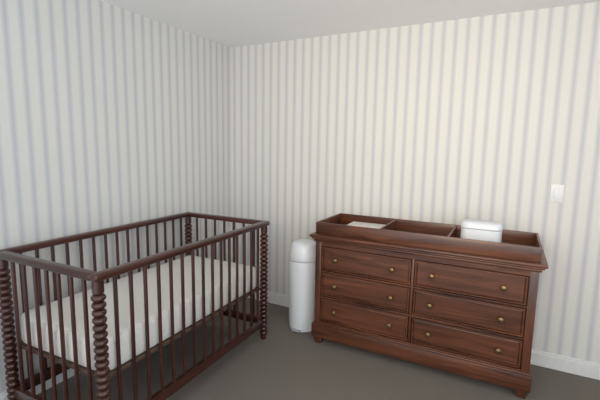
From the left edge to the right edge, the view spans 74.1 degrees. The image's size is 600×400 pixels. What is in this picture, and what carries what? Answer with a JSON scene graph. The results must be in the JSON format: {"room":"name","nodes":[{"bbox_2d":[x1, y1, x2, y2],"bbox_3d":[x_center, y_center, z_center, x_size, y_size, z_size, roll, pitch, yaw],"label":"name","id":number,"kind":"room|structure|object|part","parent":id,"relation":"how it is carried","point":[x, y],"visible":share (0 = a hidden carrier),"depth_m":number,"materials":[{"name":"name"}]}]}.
{"room":"bedroom","nodes":[
{"label":"bedroom","id":0,"kind":"room"},
{"bbox_2d":[0,0,231,392],"bbox_3d":[-1.605,-0.016,2.050,0.100,2.310,3.900,5,9,28],"label":"wall","id":1,"kind":"structure","parent":0,"point":[111,115],"depth_m":2.52,"materials":[{"name":"paper"}]},
{"bbox_2d":[0,368,79,399],"bbox_3d":[-1.574,1.081,2.173,0.014,0.105,3.900,5,9,28],"label":"baseboard","id":2,"kind":"structure","parent":1,"relation":"attached to","point":[70,372],"depth_m":2.34,"materials":[{"name":"white paint"}]},
{"bbox_2d":[37,298,599,399],"bbox_3d":[0.184,1.331,1.317,4.150,0.100,4.000,5,9,28],"label":"floor","id":3,"kind":"structure","parent":0,"point":[287,364],"depth_m":2.52,"materials":[{"name":"carpet"}]},
{"bbox_2d":[0,212,269,399],"bbox_3d":[-0.884,0.648,2.490,0.775,0.900,1.410,5,9,26],"label":"crib","id":4,"kind":"object","parent":3,"relation":"on","point":[17,389],"visible":0.88,"depth_m":2.04,"materials":[{"name":"brown wood"}]},
{"bbox_3d":[-1.501,0.713,2.050,0.060,0.868,0.060,5,9,26],"label":"post","id":5,"kind":"part","parent":4,"relation":"part of","materials":[{"name":"brown wood"}]},
{"bbox_3d":[-1.187,1.031,1.934,0.675,0.060,0.025,5,9,26],"label":"rail","id":6,"kind":"part","parent":4,"relation":"part of","materials":[{"name":"brown wood"}]},
{"bbox_3d":[-1.208,0.928,2.688,0.025,0.060,1.310,5,9,26],"label":"rail","id":7,"kind":"part","parent":4,"relation":"part of","materials":[{"name":"brown wood"}]},
{"bbox_3d":[-1.178,0.297,1.827,0.691,0.034,0.048,5,9,26],"label":"rail","id":8,"kind":"part","parent":4,"relation":"part of","materials":[{"name":"brown wood"}]},
{"bbox_3d":[-1.202,0.192,2.591,0.048,0.034,1.410,5,9,26],"label":"rail","id":9,"kind":"part","parent":4,"relation":"part of","materials":[{"name":"brown wood"}]},
{"bbox_3d":[-0.864,0.767,1.739,0.060,0.868,0.060,5,9,26],"label":"post","id":10,"kind":"part","parent":4,"relation":"part of","materials":[{"name":"brown wood"}]},
{"bbox_2d":[21,256,255,369],"bbox_3d":[-0.883,0.610,2.485,0.664,0.164,1.299,5,9,26],"label":"mattress","id":11,"kind":"object","parent":4,"relation":"on","point":[123,283],"visible":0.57,"depth_m":2.17,"materials":[{"name":"fabric"}]},
{"bbox_3d":[-0.550,0.246,2.273,0.048,0.034,1.410,5,9,26],"label":"rail","id":12,"kind":"part","parent":4,"relation":"part of","materials":[{"name":"brown wood"}]},
{"bbox_3d":[-0.904,0.561,3.247,0.060,0.868,0.060,5,9,26],"label":"post","id":13,"kind":"part","parent":4,"relation":"part of","materials":[{"name":"brown wood"}]},
{"bbox_3d":[-0.570,0.982,2.377,0.025,0.060,1.310,5,9,26],"label":"rail","id":14,"kind":"part","parent":4,"relation":"part of","materials":[{"name":"brown wood"}]},
{"bbox_3d":[-0.574,0.142,3.038,0.691,0.034,0.048,5,9,26],"label":"rail","id":15,"kind":"part","parent":4,"relation":"part of","materials":[{"name":"brown wood"}]},
{"bbox_3d":[-0.591,0.879,3.131,0.675,0.060,0.025,5,9,26],"label":"rail","id":16,"kind":"part","parent":4,"relation":"part of","materials":[{"name":"brown wood"}]},
{"bbox_3d":[-0.267,0.614,2.936,0.060,0.868,0.060,5,9,26],"label":"post","id":17,"kind":"part","parent":4,"relation":"part of","materials":[{"name":"brown wood"}]},
{"bbox_2d":[289,239,315,332],"bbox_3d":[0.031,0.668,3.154,0.245,0.712,0.245,-2,8,-21],"label":"pail","id":18,"kind":"object","parent":3,"relation":"on","point":[302,252],"visible":0.77,"depth_m":3.05,"materials":[{"name":"white plastic"}]},
{"bbox_3d":[0.036,0.386,3.116,0.246,0.143,0.246,5,9,28],"label":"pail lid","id":19,"kind":"part","parent":18,"relation":"part of","materials":[{"name":"white plastic"}]},
{"bbox_2d":[309,232,547,398],"bbox_3d":[0.816,0.679,2.761,1.451,0.823,0.501,5,9,28],"label":"dresser","id":20,"kind":"object","parent":3,"relation":"on","point":[465,314],"visible":0.94,"depth_m":2.51,"materials":[{"name":"brown wood"}]},
{"bbox_3d":[0.431,0.820,2.756,0.628,0.170,0.025,5,9,28],"label":"drawer","id":21,"kind":"part","parent":20,"relation":"part of","materials":[{"name":"brown wood"}]},
{"bbox_3d":[0.435,0.630,2.730,0.628,0.170,0.025,5,9,28],"label":"drawer","id":22,"kind":"part","parent":20,"relation":"part of","materials":[{"name":"brown wood"}]},
{"bbox_3d":[0.438,0.440,2.704,0.628,0.170,0.025,5,9,28],"label":"drawer","id":23,"kind":"part","parent":20,"relation":"part of","materials":[{"name":"brown wood"}]},
{"bbox_3d":[0.718,0.949,2.620,1.295,0.030,0.029,5,9,28],"label":"frame rail","id":24,"kind":"part","parent":20,"relation":"part of","materials":[{"name":"brown wood"}]},
{"bbox_3d":[0.722,0.750,2.594,1.295,0.014,0.027,5,9,28],"label":"frame rail","id":25,"kind":"part","parent":20,"relation":"part of","materials":[{"name":"brown wood"}]},
{"bbox_3d":[0.726,0.560,2.568,1.295,0.014,0.027,5,9,28],"label":"frame rail","id":26,"kind":"part","parent":20,"relation":"part of","materials":[{"name":"brown wood"}]},
{"bbox_3d":[0.729,0.360,2.540,1.295,0.034,0.029,5,9,28],"label":"frame rail","id":27,"kind":"part","parent":20,"relation":"part of","materials":[{"name":"brown wood"}]},
{"bbox_2d":[316,213,542,262],"bbox_3d":[0.830,0.227,2.710,1.385,0.086,0.449,5,9,28],"label":"tray","id":28,"kind":"object","parent":20,"relation":"on","point":[517,245],"visible":1,"depth_m":2.61,"materials":[{"name":"brown wood"}]},
{"bbox_2d":[347,221,384,228],"bbox_3d":[0.487,0.204,2.953,0.270,0.036,0.200,5,9,26],"label":"folded cloth","id":29,"kind":"object","parent":28,"relation":"in","point":[360,224],"visible":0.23,"depth_m":2.96,"materials":[{"name":"white fabric"}]},
{"bbox_3d":[0.829,0.266,2.715,1.359,0.008,0.423,5,9,28],"label":"panel","id":30,"kind":"part","parent":28,"relation":"part of","materials":[{"name":"brown wood"}]},
{"bbox_2d":[460,219,502,242],"bbox_3d":[1.144,0.213,2.510,0.240,0.161,0.144,5,9,28],"label":"container","id":31,"kind":"object","parent":28,"relation":"on","point":[483,230],"visible":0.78,"depth_m":2.45,"materials":[{"name":"white plastic"}]},
{"bbox_3d":[1.145,0.153,2.502,0.240,0.041,0.144,5,9,28],"label":"lid","id":32,"kind":"part","parent":31,"relation":"part of","materials":[{"name":"white plastic"}]},
{"bbox_3d":[1.007,0.871,2.453,0.628,0.170,0.025,5,9,28],"label":"drawer","id":33,"kind":"part","parent":20,"relation":"part of","materials":[{"name":"brown wood"}]},
{"bbox_3d":[1.010,0.681,2.427,0.628,0.170,0.025,5,9,28],"label":"drawer","id":34,"kind":"part","parent":20,"relation":"part of","materials":[{"name":"brown wood"}]},
{"bbox_3d":[1.014,0.491,2.401,0.628,0.170,0.025,5,9,28],"label":"drawer","id":35,"kind":"part","parent":20,"relation":"part of","materials":[{"name":"brown wood"}]},
{"bbox_3d":[1.169,0.889,2.344,0.035,0.035,0.032,5,9,28],"label":"knob","id":36,"kind":"part","parent":20,"relation":"part of","materials":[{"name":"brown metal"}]},
{"bbox_3d":[1.172,0.699,2.318,0.035,0.035,0.032,5,9,28],"label":"knob","id":37,"kind":"part","parent":20,"relation":"part of","materials":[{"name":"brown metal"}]},
{"bbox_3d":[1.175,0.509,2.292,0.035,0.035,0.032,5,9,28],"label":"knob","id":38,"kind":"part","parent":20,"relation":"part of","materials":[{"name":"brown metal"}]},
{"bbox_2d":[100,0,599,46],"bbox_3d":[0.226,-1.057,0.992,4.150,0.100,4.000,5,9,28],"label":"ceiling","id":39,"kind":"structure","parent":0,"point":[230,23],"depth_m":2.62,"materials":[{"name":"paint"}]},
{"bbox_2d":[231,2,599,363],"bbox_3d":[1.122,-0.080,2.862,4.150,2.310,0.100,5,9,28],"label":"wall","id":40,"kind":"structure","parent":0,"point":[450,121],"depth_m":2.81,"materials":[{"name":"paper"}]},
{"bbox_2d":[247,290,599,379],"bbox_3d":[1.076,1.019,2.961,3.918,0.105,0.014,5,9,28],"label":"baseboard","id":41,"kind":"structure","parent":40,"relation":"attached to","point":[575,366],"depth_m":2.62,"materials":[{"name":"white paint"}]},
{"bbox_2d":[549,184,563,202],"bbox_3d":[1.635,-0.041,2.529,0.072,0.116,0.010,5,9,28],"label":"light switch","id":42,"kind":"object","parent":40,"relation":"attached to","point":[557,191],"visible":1,"depth_m":2.53,"materials":[{"name":"white paint"}]}
]}

